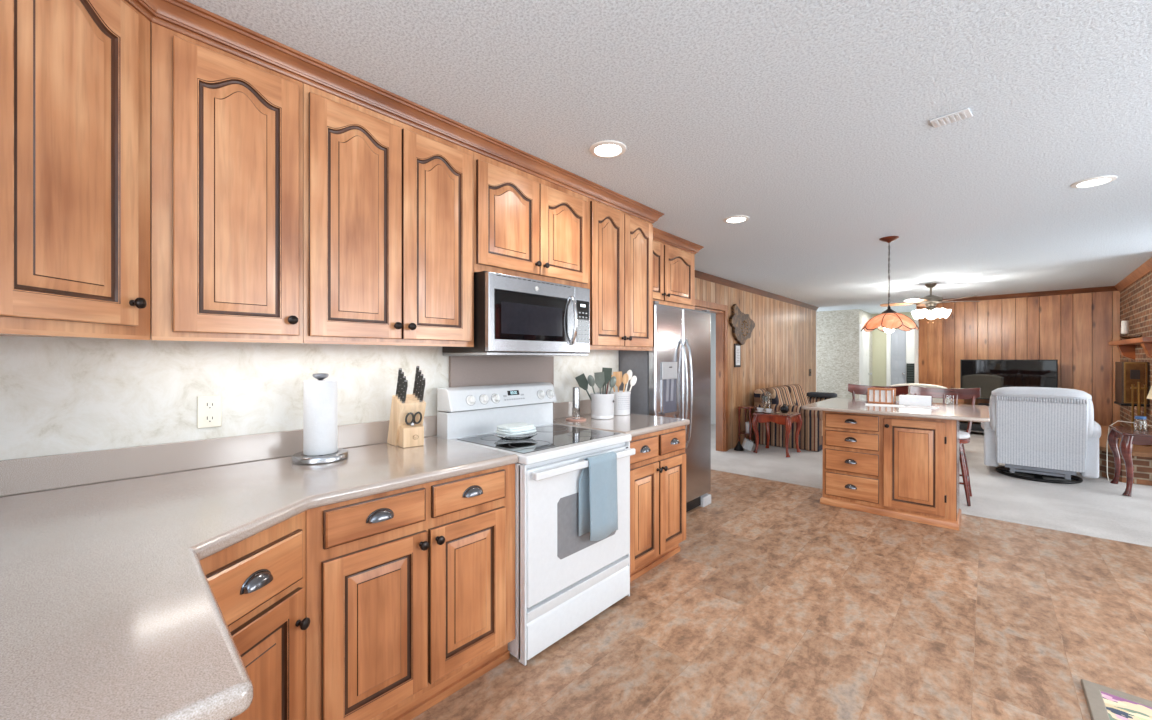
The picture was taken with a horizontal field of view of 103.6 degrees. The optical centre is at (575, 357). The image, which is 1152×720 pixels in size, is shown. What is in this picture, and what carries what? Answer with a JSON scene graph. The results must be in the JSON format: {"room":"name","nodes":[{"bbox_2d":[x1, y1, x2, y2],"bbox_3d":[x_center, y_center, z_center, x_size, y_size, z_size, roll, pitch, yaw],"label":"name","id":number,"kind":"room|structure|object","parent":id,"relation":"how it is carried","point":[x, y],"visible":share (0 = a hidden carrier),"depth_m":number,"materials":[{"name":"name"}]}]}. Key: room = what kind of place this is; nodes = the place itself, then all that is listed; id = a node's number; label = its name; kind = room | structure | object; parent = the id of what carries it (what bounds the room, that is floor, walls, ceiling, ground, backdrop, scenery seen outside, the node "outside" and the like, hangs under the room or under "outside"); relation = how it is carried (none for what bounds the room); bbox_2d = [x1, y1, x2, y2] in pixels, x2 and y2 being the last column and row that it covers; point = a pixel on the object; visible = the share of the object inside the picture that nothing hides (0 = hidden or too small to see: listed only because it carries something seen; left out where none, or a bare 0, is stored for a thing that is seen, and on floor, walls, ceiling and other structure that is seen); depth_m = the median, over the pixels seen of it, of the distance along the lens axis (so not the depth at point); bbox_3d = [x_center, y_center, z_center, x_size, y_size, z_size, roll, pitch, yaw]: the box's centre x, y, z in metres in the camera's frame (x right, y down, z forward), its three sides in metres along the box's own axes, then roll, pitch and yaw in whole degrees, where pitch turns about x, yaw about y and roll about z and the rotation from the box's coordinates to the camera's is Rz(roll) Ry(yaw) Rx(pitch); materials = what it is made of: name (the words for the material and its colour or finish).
{"room":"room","nodes":[
{"label":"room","id":0,"kind":"room"},
{"bbox_2d":[0,336,618,496],"bbox_3d":[-1.127,0.112,2.603,0.730,2.440,3.575,0,0,42],"label":"wall","id":1,"kind":"structure","parent":0,"point":[59,395],"depth_m":1.68,"materials":[{"name":"beige paint"}]},
{"bbox_2d":[0,0,149,339],"bbox_3d":[-1.526,-0.561,1.152,0.630,1.013,0.648,0,0,42],"label":"upper cabinet","id":2,"kind":"object","parent":1,"relation":"attached to","point":[75,74],"visible":0.99,"depth_m":1.16,"materials":[{"name":"brown wood"}]},
{"bbox_2d":[197,395,221,427],"bbox_3d":[-1.409,0.206,1.743,0.009,0.122,0.074,0,0,42],"label":"wall outlet","id":3,"kind":"object","parent":1,"relation":"attached to","point":[209,408],"visible":1,"depth_m":1.74,"materials":[{"name":"beige plastic"}]},
{"bbox_2d":[204,414,215,422],"bbox_3d":[-1.407,0.232,1.741,0.002,0.036,0.036,0,0,42],"label":"socket","id":4,"kind":"object","parent":3,"relation":"attached to","point":[208,418],"depth_m":1.74,"materials":[{"name":"beige plastic"}]},
{"bbox_2d":[204,400,215,409],"bbox_3d":[-1.407,0.180,1.741,0.002,0.036,0.036,0,0,42],"label":"socket","id":5,"kind":"object","parent":3,"relation":"attached to","point":[208,404],"depth_m":1.74,"materials":[{"name":"beige plastic"}]},
{"bbox_2d":[0,415,436,495],"bbox_3d":[-1.333,0.364,1.818,0.019,0.108,1.875,0,0,42],"label":"backsplash","id":6,"kind":"structure","parent":1,"relation":"attached to","point":[38,473],"depth_m":1.63,"materials":[{"name":"beige laminate"}]},
{"bbox_2d":[150,22,302,342],"bbox_3d":[-1.263,-0.561,1.636,0.368,1.013,0.416,0,0,42],"label":"upper cabinet","id":7,"kind":"object","parent":1,"relation":"attached to","point":[226,129],"visible":1,"depth_m":1.51,"materials":[{"name":"brown wood"}]},
{"bbox_2d":[302,83,473,346],"bbox_3d":[-0.865,-0.561,2.074,0.368,1.013,0.762,0,0,42],"label":"upper cabinet","id":8,"kind":"object","parent":1,"relation":"attached to","point":[388,203],"visible":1,"depth_m":1.91,"materials":[{"name":"brown wood"}]},
{"bbox_2d":[125,0,703,253],"bbox_3d":[-0.247,-1.071,2.749,0.608,0.073,4.716,0,0,37],"label":"crown molding","id":9,"kind":"structure","parent":1,"relation":"attached to","point":[183,17],"depth_m":1.83,"materials":[{"name":"brown wood"}]},
{"bbox_2d":[449,356,553,418],"bbox_3d":[-0.430,0.203,2.809,0.021,0.428,0.802,0,0,42],"label":"panel","id":10,"kind":"object","parent":1,"relation":"attached to","point":[463,370],"visible":0.43,"depth_m":2.75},
{"bbox_2d":[474,152,587,288],"bbox_3d":[-0.313,-0.750,2.680,0.368,0.635,0.873,0,0,42],"label":"upper cabinet","id":11,"kind":"object","parent":1,"relation":"attached to","point":[526,225],"visible":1,"depth_m":2.51,"materials":[{"name":"brown wood"}]},
{"bbox_2d":[442,271,589,355],"bbox_3d":[-0.304,-0.222,2.611,0.471,0.417,0.762,0,0,42],"label":"microwave","id":12,"kind":"object","parent":11,"relation":"attached to","point":[514,315],"visible":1,"depth_m":2.39,"materials":[{"name":"metal"}]},
{"bbox_2d":[554,399,590,418],"bbox_3d":[0.052,0.364,3.341,0.019,0.108,0.628,0,0,42],"label":"backsplash","id":13,"kind":"structure","parent":1,"relation":"attached to","point":[561,409],"depth_m":3.21,"materials":[{"name":"beige laminate"}]},
{"bbox_2d":[588,198,652,350],"bbox_3d":[0.235,-0.561,3.283,0.368,1.013,0.753,0,0,42],"label":"upper cabinet","id":14,"kind":"object","parent":1,"relation":"attached to","point":[620,243],"visible":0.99,"depth_m":3.14,"materials":[{"name":"brown wood"}]},
{"bbox_2d":[653,240,694,309],"bbox_3d":[0.580,-0.768,4.268,0.672,0.600,1.163,0,0,42],"label":"upper cabinet","id":15,"kind":"object","parent":1,"relation":"attached to","point":[673,267],"visible":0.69,"depth_m":4.17,"materials":[{"name":"brown wood"}]},
{"bbox_2d":[185,0,1151,313],"bbox_3d":[3.038,-1.158,5.347,7.700,0.100,18.400,0,0,42],"label":"ceiling","id":16,"kind":"structure","parent":0,"point":[808,121],"depth_m":2.04,"materials":[{"name":"white paint"}]},
{"bbox_2d":[589,140,626,157],"bbox_3d":[0.169,-1.102,2.401,0.196,0.010,0.196,0,0,42],"label":"recessed light","id":17,"kind":"object","parent":16,"relation":"in","point":[607,148],"visible":1,"depth_m":2.38,"materials":[{"name":"white plastic"}]},
{"bbox_2d":[723,215,748,222],"bbox_3d":[1.276,-1.102,3.611,0.196,0.010,0.196,0,0,42],"label":"recessed light","id":18,"kind":"object","parent":16,"relation":"in","point":[738,218],"visible":1,"depth_m":3.59,"materials":[{"name":"white plastic"}]},
{"bbox_2d":[861,236,918,332],"bbox_3d":[2.891,-0.669,4.183,0.440,0.879,0.440,0,0,42],"label":"pendant lamp","id":19,"kind":"object","parent":16,"relation":"hanging from","point":[889,320],"visible":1,"depth_m":4.11,"materials":[{"name":"orange glass"}]},
{"bbox_2d":[880,283,979,323],"bbox_3d":[5.256,-0.808,6.783,1.188,0.600,1.222,0,0,42],"label":"ceiling fan","id":20,"kind":"object","parent":16,"relation":"hanging from","point":[931,312],"visible":1,"depth_m":6.69,"materials":[{"name":"grey metal"}]},
{"bbox_2d":[930,108,972,127],"bbox_3d":[1.727,-1.103,2.086,0.096,0.010,0.140,0,0,-41],"label":"ceiling vent","id":21,"kind":"object","parent":16,"relation":"in","point":[965,113],"visible":1,"depth_m":2.08,"materials":[{"name":"white metal"}]},
{"bbox_2d":[1071,175,1117,187],"bbox_3d":[3.249,-1.102,2.844,0.196,0.010,0.196,0,0,42],"label":"recessed light","id":22,"kind":"object","parent":16,"relation":"in","point":[1095,181],"visible":1,"depth_m":2.83,"materials":[{"name":"white plastic"}]},
{"bbox_2d":[711,313,715,423],"bbox_3d":[3.083,0.112,8.889,1.600,2.440,0.100,0,0,42],"label":"wall","id":23,"kind":"structure","parent":0,"point":[713,315],"depth_m":9.11,"materials":[{"name":"white paint"}]},
{"bbox_2d":[695,278,815,449],"bbox_3d":[2.546,0.112,7.015,0.112,2.440,7.894,0,0,42],"label":"wall","id":24,"kind":"structure","parent":0,"point":[780,350],"depth_m":7.58,"materials":[{"name":"brown wood"}]},
{"bbox_2d":[695,299,727,451],"bbox_3d":[1.718,0.289,6.091,0.135,2.085,1.225,0,0,42],"label":"trim","id":25,"kind":"structure","parent":24,"relation":"attached to","point":[721,316],"depth_m":6.46,"materials":[{"name":"brown wood"}]},
{"bbox_2d":[734,344,740,366],"bbox_3d":[2.411,-0.038,6.766,0.021,0.350,0.205,0,0,42],"label":"framed print","id":26,"kind":"object","parent":24,"relation":"attached to","point":[737,347],"visible":1,"depth_m":6.74,"materials":[{"name":"black plastic"}]},
{"bbox_2d":[729,304,754,344],"bbox_3d":[2.532,-0.497,6.868,0.060,0.596,0.894,0,0,42],"label":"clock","id":27,"kind":"object","parent":24,"relation":"attached to","point":[742,325],"visible":1,"depth_m":6.75,"materials":[{"name":"brown wood"}]},
{"bbox_2d":[695,270,818,310],"bbox_3d":[3.007,-1.070,7.397,0.055,0.074,6.710,0,0,42],"label":"trim","id":28,"kind":"structure","parent":24,"relation":"attached to","point":[701,275],"depth_m":7.02,"materials":[{"name":"brown wood"}]},
{"bbox_2d":[412,424,1151,719],"bbox_3d":[3.001,1.371,5.381,7.600,0.082,18.400,0,0,42],"label":"floor","id":29,"kind":"structure","parent":0,"point":[776,602],"depth_m":2.33,"materials":[{"name":"tile"}]},
{"bbox_2d":[200,511,309,719],"bbox_3d":[-1.314,0.896,1.175,0.910,0.872,0.961,0,0,42],"label":"base cabinet","id":30,"kind":"object","parent":29,"relation":"on","point":[257,583],"visible":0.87,"depth_m":1.22,"materials":[{"name":"brown wood"}]},
{"bbox_2d":[0,415,517,719],"bbox_3d":[-0.781,0.384,1.310,1.519,0.148,1.882,0,0,42],"label":"countertop","id":31,"kind":"structure","parent":30,"relation":"on","point":[110,609],"depth_m":1.01,"materials":[{"name":"beige laminate"}]},
{"bbox_2d":[292,373,347,464],"bbox_3d":[-1.055,0.240,1.872,0.204,0.355,0.204,0,0,42],"label":"paper towel holder","id":32,"kind":"object","parent":31,"relation":"on","point":[297,458],"visible":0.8,"depth_m":1.81,"materials":[{"name":"metal"}]},
{"bbox_2d":[303,380,336,454],"bbox_3d":[-1.055,0.241,1.872,0.123,0.298,0.123,0,0,42],"label":"paper towel roll","id":33,"kind":"object","parent":32,"relation":"on","point":[319,397],"visible":0.98,"depth_m":1.82,"materials":[{"name":"white paper"}]},
{"bbox_2d":[387,394,425,447],"bbox_3d":[-0.821,0.298,2.195,0.124,0.240,0.183,0,0,-42],"label":"knife block","id":34,"kind":"object","parent":31,"relation":"on","point":[403,435],"visible":0.96,"depth_m":2.14,"materials":[{"name":"brown wood"}]},
{"bbox_2d":[395,368,401,395],"bbox_3d":[-0.843,0.118,2.153,0.019,0.141,0.052,0,0,-41],"label":"kitchen knife","id":35,"kind":"object","parent":34,"relation":"in","point":[400,369],"visible":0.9,"depth_m":2.14,"materials":[{"name":"metal"}]},
{"bbox_2d":[402,380,407,402],"bbox_3d":[-0.793,0.159,2.099,0.019,0.115,0.043,0,0,-41],"label":"kitchen knife","id":36,"kind":"object","parent":34,"relation":"in","point":[405,381],"visible":1,"depth_m":2.09,"materials":[{"name":"metal"}]},
{"bbox_2d":[405,412,421,425],"bbox_3d":[-0.766,0.286,2.133,0.082,0.066,0.030,0,0,-42],"label":"scissors","id":37,"kind":"object","parent":34,"relation":"on","point":[413,421],"visible":1,"depth_m":2.13,"materials":[{"name":"metal"}]},
{"bbox_2d":[413,366,418,394],"bbox_3d":[-0.780,0.113,2.210,0.019,0.150,0.055,0,0,-41],"label":"kitchen knife","id":38,"kind":"object","parent":34,"relation":"in","point":[417,367],"visible":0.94,"depth_m":2.20,"materials":[{"name":"metal"}]},
{"bbox_2d":[419,378,424,401],"bbox_3d":[-0.730,0.155,2.154,0.019,0.122,0.045,0,0,-41],"label":"kitchen knife","id":39,"kind":"object","parent":34,"relation":"in","point":[423,379],"visible":1,"depth_m":2.15,"materials":[{"name":"metal"}]},
{"bbox_2d":[306,464,514,719],"bbox_3d":[-0.776,0.896,1.896,0.736,0.872,0.824,0,0,42],"label":"base cabinet","id":40,"kind":"object","parent":29,"relation":"on","point":[410,591],"visible":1,"depth_m":1.61,"materials":[{"name":"brown wood"}]},
{"bbox_2d":[437,382,634,665],"bbox_3d":[-0.203,0.744,2.462,0.767,1.168,0.778,0,0,42],"label":"range","id":41,"kind":"object","parent":29,"relation":"on","point":[564,579],"visible":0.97,"depth_m":2.20,"materials":[{"name":"white metal"}]},
{"bbox_2d":[494,432,536,439],"bbox_3d":[-0.314,0.408,2.374,0.224,0.025,0.224,0,0,42],"label":"glass dish","id":42,"kind":"object","parent":41,"relation":"on","point":[529,435],"visible":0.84,"depth_m":2.32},
{"bbox_2d":[495,423,536,435],"bbox_3d":[-0.314,0.371,2.374,0.156,0.043,0.196,0,0,42],"label":"folded cloth","id":43,"kind":"object","parent":42,"relation":"on","point":[512,429],"visible":1,"depth_m":2.32,"materials":[{"name":"white fabric"}]},
{"bbox_2d":[449,424,631,464],"bbox_3d":[-0.184,0.442,2.445,0.637,0.042,0.778,0,0,42],"label":"cooktop","id":44,"kind":"object","parent":41,"relation":"in","point":[552,442],"depth_m":2.31,"materials":[{"name":"black glass"}]},
{"bbox_2d":[579,451,617,540],"bbox_3d":[0.116,0.688,2.252,0.055,0.411,0.248,0,0,42],"label":"dish towel","id":45,"kind":"object","parent":41,"relation":"hanging from","point":[598,503],"visible":0.99,"depth_m":2.23,"materials":[{"name":"blue fabric"}]},
{"bbox_2d":[630,426,685,581],"bbox_3d":[0.273,0.896,3.049,0.736,0.872,0.722,0,0,42],"label":"base cabinet","id":46,"kind":"object","parent":29,"relation":"on","point":[658,464],"visible":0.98,"depth_m":2.80,"materials":[{"name":"brown wood"}]},
{"bbox_2d":[553,399,689,436],"bbox_3d":[0.270,0.384,3.066,0.712,0.148,0.750,0,0,42],"label":"countertop","id":47,"kind":"structure","parent":46,"relation":"on","point":[635,425],"depth_m":2.98,"materials":[{"name":"beige laminate"}]},
{"bbox_2d":[566,417,585,420],"bbox_3d":[0.000,0.413,3.062,0.140,0.008,0.140,0,0,42],"label":"trivet","id":48,"kind":"object","parent":47,"relation":"on","point":[567,419],"visible":0.84,"depth_m":3.02,"materials":[{"name":"orange wood"}]},
{"bbox_2d":[572,387,579,418],"bbox_3d":[0.000,0.303,3.062,0.052,0.212,0.052,0,0,42],"label":"pepper grinder","id":49,"kind":"object","parent":48,"relation":"on","point":[575,410],"visible":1,"depth_m":3.04,"materials":[{"name":"silver glass"}]},
{"bbox_2d":[590,392,614,418],"bbox_3d":[0.184,0.332,3.151,0.171,0.172,0.168,0,0,42],"label":"utensil crock","id":50,"kind":"object","parent":47,"relation":"on","point":[602,405],"visible":1,"depth_m":3.08,"materials":[{"name":"white ceramic"}]},
{"bbox_2d":[575,373,590,399],"bbox_3d":[0.079,0.252,3.125,0.175,0.295,0.013,0,0,-14],"label":"utensil","id":51,"kind":"object","parent":50,"relation":"in","point":[581,379],"visible":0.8,"depth_m":3.12,"materials":[{"name":"green plastic"}]},
{"bbox_2d":[587,375,594,393],"bbox_3d":[0.129,0.258,3.119,0.106,0.282,0.021,0,0,-25],"label":"utensil","id":52,"kind":"object","parent":50,"relation":"in","point":[590,379],"visible":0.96,"depth_m":3.10,"materials":[{"name":"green plastic"}]},
{"bbox_2d":[594,372,604,393],"bbox_3d":[0.159,0.246,3.122,0.074,0.303,0.050,0,0,-7],"label":"utensil","id":53,"kind":"object","parent":50,"relation":"in","point":[599,376],"visible":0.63,"depth_m":3.10,"materials":[{"name":"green plastic"}]},
{"bbox_2d":[602,367,611,393],"bbox_3d":[0.212,0.231,3.143,0.073,0.333,0.029,0,0,-8],"label":"utensil","id":54,"kind":"object","parent":50,"relation":"in","point":[607,371],"visible":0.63,"depth_m":3.13,"materials":[{"name":"green plastic"}]},
{"bbox_2d":[609,391,630,415],"bbox_3d":[0.326,0.333,3.360,0.162,0.170,0.162,0,0,42],"label":"utensil crock","id":55,"kind":"object","parent":47,"relation":"on","point":[622,399],"visible":0.88,"depth_m":3.29,"materials":[{"name":"white ceramic"}]},
{"bbox_2d":[613,371,621,391],"bbox_3d":[0.310,0.248,3.362,0.071,0.298,0.016,0,0,-7],"label":"utensil","id":56,"kind":"object","parent":55,"relation":"in","point":[618,375],"visible":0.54,"depth_m":3.36,"materials":[{"name":"brown wood"}]},
{"bbox_2d":[619,301,710,511],"bbox_3d":[0.617,0.447,4.080,0.962,1.770,0.943,0,0,42],"label":"refrigerator","id":57,"kind":"object","parent":29,"relation":"on","point":[674,378],"visible":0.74,"depth_m":3.75,"materials":[{"name":"grey metal"}]},
{"bbox_2d":[738,405,757,445],"bbox_3d":[2.539,1.022,6.693,0.210,0.615,0.280,0,0,42],"label":"plant stand","id":58,"kind":"object","parent":29,"relation":"on","point":[745,407],"visible":0.81,"depth_m":6.65,"materials":[{"name":"brown wood"}]},
{"bbox_2d":[742,438,753,450],"bbox_3d":[2.437,1.224,6.431,0.135,0.152,0.200,0,0,14],"label":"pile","id":59,"kind":"object","parent":29,"relation":"on","point":[747,444],"visible":1,"depth_m":6.34,"materials":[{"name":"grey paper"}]},
{"bbox_2d":[751,410,802,457],"bbox_3d":[2.830,1.056,6.374,0.532,0.568,0.562,0,0,42],"label":"end table","id":60,"kind":"object","parent":29,"relation":"on","point":[761,417],"visible":0.94,"depth_m":6.30,"materials":[{"name":"brown wood"}]},
{"bbox_2d":[760,391,771,411],"bbox_3d":[2.757,0.626,6.576,0.176,0.290,0.176,0,0,42],"label":"clock","id":61,"kind":"object","parent":60,"relation":"on","point":[765,397],"visible":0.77,"depth_m":6.51,"materials":[{"name":"gold metal"}]},
{"bbox_2d":[754,384,829,451],"bbox_3d":[3.739,0.897,7.414,0.955,0.863,1.970,0,0,42],"label":"sofa","id":62,"kind":"object","parent":29,"relation":"on","point":[794,396],"visible":0.48,"depth_m":6.76,"materials":[{"name":"fabric"}]},
{"bbox_2d":[766,386,795,405],"bbox_3d":[3.312,0.666,7.285,0.271,0.400,0.750,0,0,42],"label":"cushion","id":63,"kind":"object","parent":62,"relation":"on","point":[781,395],"depth_m":7.18,"materials":[{"name":"fabric"}]},
{"bbox_2d":[784,384,809,405],"bbox_3d":[3.826,0.666,7.851,0.271,0.400,0.750,0,0,42],"label":"cushion","id":64,"kind":"object","parent":62,"relation":"on","point":[797,392],"depth_m":7.76,"materials":[{"name":"fabric"}]},
{"bbox_2d":[807,392,836,397],"bbox_3d":[4.365,0.656,8.047,0.470,0.088,0.200,0,0,42],"label":"folded afghan","id":65,"kind":"object","parent":62,"relation":"on","point":[809,394],"visible":0.98,"depth_m":7.97,"materials":[{"name":"black fabric"}]},
{"bbox_2d":[848,383,908,398],"bbox_3d":[3.108,0.806,4.718,0.544,1.049,0.470,0,0,42],"label":"bar stool","id":66,"kind":"object","parent":29,"relation":"on","point":[854,389],"visible":0.13,"depth_m":4.93,"materials":[{"name":"brown wood"}]},
{"bbox_2d":[820,411,960,530],"bbox_3d":[2.732,0.898,3.971,0.970,0.865,0.488,0,0,42],"label":"kitchen island","id":67,"kind":"object","parent":29,"relation":"on","point":[899,467],"visible":0.98,"depth_m":3.77,"materials":[{"name":"brown wood"}]},
{"bbox_2d":[801,398,989,421],"bbox_3d":[2.907,0.451,4.128,1.277,0.030,1.220,0,0,42],"label":"island countertop","id":68,"kind":"structure","parent":67,"relation":"on","point":[960,412],"depth_m":3.83,"materials":[{"name":"beige laminate"}]},
{"bbox_2d":[867,387,895,403],"bbox_3d":[2.950,0.363,4.373,0.102,0.145,0.210,0,0,-41],"label":"napkin holder","id":69,"kind":"object","parent":68,"relation":"on","point":[871,388],"visible":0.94,"depth_m":4.33,"materials":[{"name":"brown wood"}]},
{"bbox_2d":[869,390,893,402],"bbox_3d":[2.950,0.362,4.373,0.075,0.118,0.184,0,0,-41],"label":"napkin stack","id":70,"kind":"object","parent":69,"relation":"in","point":[870,391],"visible":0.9,"depth_m":4.34,"materials":[{"name":"white paper"}]},
{"bbox_2d":[865,403,904,406],"bbox_3d":[2.833,0.434,4.155,0.300,0.002,0.210,0,0,32],"label":"paper sheet","id":71,"kind":"object","parent":68,"relation":"on","point":[866,404],"visible":1,"depth_m":4.13,"materials":[{"name":"white paper"}]},
{"bbox_2d":[899,395,930,405],"bbox_3d":[3.142,0.392,4.198,0.236,0.086,0.117,0,0,39],"label":"tissue box","id":72,"kind":"object","parent":68,"relation":"on","point":[915,400],"visible":1,"depth_m":4.15,"materials":[{"name":"white cardboard"}]},
{"bbox_2d":[946,395,953,404],"bbox_3d":[3.507,0.393,4.245,0.060,0.085,0.060,0,0,42],"label":"drinking glass","id":73,"kind":"object","parent":68,"relation":"on","point":[949,398],"visible":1,"depth_m":4.23,"materials":[{"name":"clear glass"}]},
{"bbox_2d":[891,383,946,402],"bbox_3d":[5.020,0.846,6.620,0.870,0.967,0.750,0,0,42],"label":"armchair","id":74,"kind":"object","parent":29,"relation":"on","point":[935,400],"visible":0.05,"depth_m":6.28,"materials":[{"name":"beige fabric"}]},
{"bbox_2d":[910,385,979,505],"bbox_3d":[3.529,0.806,4.363,0.544,1.049,0.470,0,0,42],"label":"bar stool","id":75,"kind":"object","parent":29,"relation":"on","point":[964,393],"visible":0.4,"depth_m":4.34,"materials":[{"name":"brown wood"}]},
{"bbox_2d":[959,430,970,438],"bbox_3d":[3.514,0.716,4.347,0.410,0.054,0.410,0,0,42],"label":"cushion","id":76,"kind":"object","parent":75,"relation":"on","point":[962,435],"depth_m":4.18,"materials":[{"name":"white fabric"}]},
{"bbox_2d":[954,402,988,432],"bbox_3d":[7.295,1.070,7.685,0.426,0.516,1.500,0,0,-41],"label":"tv stand","id":77,"kind":"object","parent":29,"relation":"on","point":[978,431],"visible":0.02,"depth_m":7.91,"materials":[{"name":"black wood"}]},
{"bbox_2d":[959,421,983,430],"bbox_3d":[7.036,1.204,7.989,0.260,0.104,0.440,0,0,-41],"label":"media box","id":78,"kind":"object","parent":77,"relation":"on","point":[962,425],"visible":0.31,"depth_m":7.97,"materials":[{"name":"black plastic"}]},
{"bbox_2d":[954,402,988,405],"bbox_3d":[7.298,0.825,7.687,0.420,0.025,1.500,0,0,-41],"label":"shelf","id":79,"kind":"object","parent":77,"relation":"attached to","point":[954,402],"depth_m":8.09,"materials":[{"name":"black wood"}]},
{"bbox_2d":[960,360,1057,404],"bbox_3d":[7.305,0.418,7.694,0.200,0.783,1.200,0,0,-41],"label":"television","id":80,"kind":"object","parent":77,"relation":"on","point":[986,375],"visible":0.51,"depth_m":7.70,"materials":[{"name":"black plastic"}]},
{"bbox_2d":[981,387,1100,483],"bbox_3d":[5.238,0.822,5.157,0.940,1.013,1.041,0,0,42],"label":"recliner","id":81,"kind":"object","parent":29,"relation":"on","point":[1039,432],"visible":0.9,"depth_m":4.81,"materials":[{"name":"grey fabric"}]},
{"bbox_2d":[1081,679,1151,719],"bbox_3d":[1.986,1.323,1.231,0.718,0.015,1.055,0,0,42],"label":"floor mat","id":82,"kind":"object","parent":29,"relation":"on","point":[1103,702],"visible":1,"depth_m":1.73,"materials":[{"name":"beige fabric"}]},
{"bbox_2d":[1099,425,1151,485],"bbox_3d":[6.770,1.158,5.701,0.535,0.342,2.595,0,0,42],"label":"brick hearth","id":83,"kind":"object","parent":29,"relation":"on","point":[1141,455],"visible":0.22,"depth_m":4.83,"materials":[{"name":"brown brick"}]},
{"bbox_2d":[1130,382,1151,445],"bbox_3d":[6.403,0.629,5.153,0.180,0.714,0.180,0,0,42],"label":"tools","id":84,"kind":"object","parent":83,"relation":"on","point":[1132,387],"visible":0.53,"depth_m":5.15,"materials":[{"name":"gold metal"}]},
{"bbox_2d":[1107,426,1151,496],"bbox_3d":[5.659,1.031,4.450,0.497,0.617,0.682,0,0,42],"label":"side table","id":85,"kind":"object","parent":29,"relation":"on","point":[1129,436],"visible":0.99,"depth_m":4.37,"materials":[{"name":"brown wood"}]},
{"bbox_2d":[1134,416,1147,430],"bbox_3d":[5.654,0.652,4.537,0.088,0.138,0.087,0,0,42],"label":"jar","id":86,"kind":"object","parent":85,"relation":"on","point":[1140,423],"visible":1,"depth_m":4.51,"materials":[{"name":"clear glass"}]},
{"bbox_2d":[816,311,816,391],"bbox_3d":[5.229,0.112,9.978,0.110,2.440,0.099,0,0,42],"label":"wall","id":87,"kind":"structure","parent":0,"point":[816,311],"depth_m":9.96,"materials":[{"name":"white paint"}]},
{"bbox_2d":[817,309,871,398],"bbox_3d":[5.896,0.112,11.804,2.840,2.440,1.600,0,0,42],"label":"wall","id":88,"kind":"structure","parent":0,"point":[838,330],"depth_m":10.55,"materials":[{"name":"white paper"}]},
{"bbox_2d":[859,324,863,398],"bbox_3d":[6.771,0.282,10.637,0.025,2.100,1.050,0,0,42],"label":"trim","id":89,"kind":"structure","parent":88,"relation":"attached to","point":[860,325],"depth_m":10.25,"materials":[{"name":"white paint"}]},
{"bbox_2d":[862,329,871,398],"bbox_3d":[6.818,0.317,10.628,0.107,2.030,0.800,0,0,42],"label":"door","id":90,"kind":"structure","parent":88,"relation":"in","point":[865,335],"depth_m":10.59,"materials":[{"name":"white paint"}]},
{"bbox_2d":[872,312,914,385],"bbox_3d":[8.022,0.112,11.020,1.360,2.440,0.100,0,0,42],"label":"wall","id":91,"kind":"structure","parent":0,"point":[878,337],"depth_m":11.34,"materials":[{"name":"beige paint"}]},
{"bbox_2d":[891,329,905,384],"bbox_3d":[7.845,0.317,11.034,0.300,2.030,0.107,0,0,42],"label":"door","id":92,"kind":"structure","parent":91,"relation":"in","point":[898,337],"depth_m":11.04,"materials":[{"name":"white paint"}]},
{"bbox_2d":[886,329,914,385],"bbox_3d":[7.989,0.242,10.954,0.800,2.180,0.039,0,0,42],"label":"trim","id":93,"kind":"structure","parent":91,"relation":"attached to","point":[910,335],"depth_m":10.94,"materials":[{"name":"white paint"}]},
{"bbox_2d":[906,363,914,383],"bbox_3d":[8.043,0.382,10.865,0.190,0.500,0.039,0,0,42],"label":"air vent","id":94,"kind":"object","parent":91,"relation":"attached to","point":[910,368],"visible":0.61,"depth_m":10.87,"materials":[{"name":"black metal"}]},
{"bbox_2d":[916,291,1119,425],"bbox_3d":[7.545,0.112,7.930,0.112,2.440,2.578,0,0,-41],"label":"wall","id":95,"kind":"structure","parent":0,"point":[1074,330],"depth_m":7.60,"materials":[{"name":"brown wood"}]},
{"bbox_2d":[915,318,918,383],"bbox_3d":[6.653,0.272,8.845,0.060,2.120,0.080,0,0,42],"label":"trim","id":96,"kind":"structure","parent":95,"relation":"attached to","point":[917,320],"depth_m":8.81,"materials":[{"name":"white paint"}]},
{"bbox_2d":[916,286,1117,304],"bbox_3d":[7.475,-1.070,7.882,0.055,0.074,2.558,0,0,-41],"label":"trim","id":97,"kind":"structure","parent":95,"relation":"attached to","point":[1106,288],"depth_m":7.56,"materials":[{"name":"wood"}]},
{"bbox_2d":[1120,271,1151,427],"bbox_3d":[7.257,0.112,5.697,0.330,2.440,3.275,0,0,42],"label":"wall","id":98,"kind":"structure","parent":0,"point":[1136,299],"depth_m":5.84,"materials":[{"name":"brick"}]},
{"bbox_2d":[1108,337,1151,359],"bbox_3d":[6.967,-0.102,5.640,0.198,0.263,1.920,0,0,42],"label":"mantel shelf","id":99,"kind":"object","parent":98,"relation":"attached to","point":[1126,347],"visible":0.96,"depth_m":5.76,"materials":[{"name":"orange wood"}]},
{"bbox_2d":[1121,321,1129,339],"bbox_3d":[7.310,-0.365,6.031,0.110,0.262,0.110,0,0,42],"label":"candle holder","id":100,"kind":"object","parent":99,"relation":"on","point":[1124,324],"visible":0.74,"depth_m":6.01,"materials":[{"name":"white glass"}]},
{"bbox_2d":[1121,321,1128,333],"bbox_3d":[7.310,-0.410,6.031,0.068,0.172,0.068,0,0,42],"label":"candle","id":101,"kind":"object","parent":100,"relation":"on","point":[1124,324],"depth_m":6.01,"materials":[{"name":"white wax"}]},
{"bbox_2d":[1114,362,1149,406],"bbox_3d":[6.813,0.312,5.553,0.228,0.530,0.435,0,0,42],"label":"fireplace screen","id":102,"kind":"object","parent":98,"relation":"attached to","point":[1126,373],"visible":0.91,"depth_m":5.43,"materials":[{"name":"gold metal"}]},
{"bbox_2d":[1115,257,1151,291],"bbox_3d":[7.141,-1.058,5.767,0.060,0.099,3.222,0,0,45],"label":"trim","id":103,"kind":"structure","parent":98,"relation":"attached to","point":[1145,268],"depth_m":5.78,"materials":[{"name":"brown wood"}]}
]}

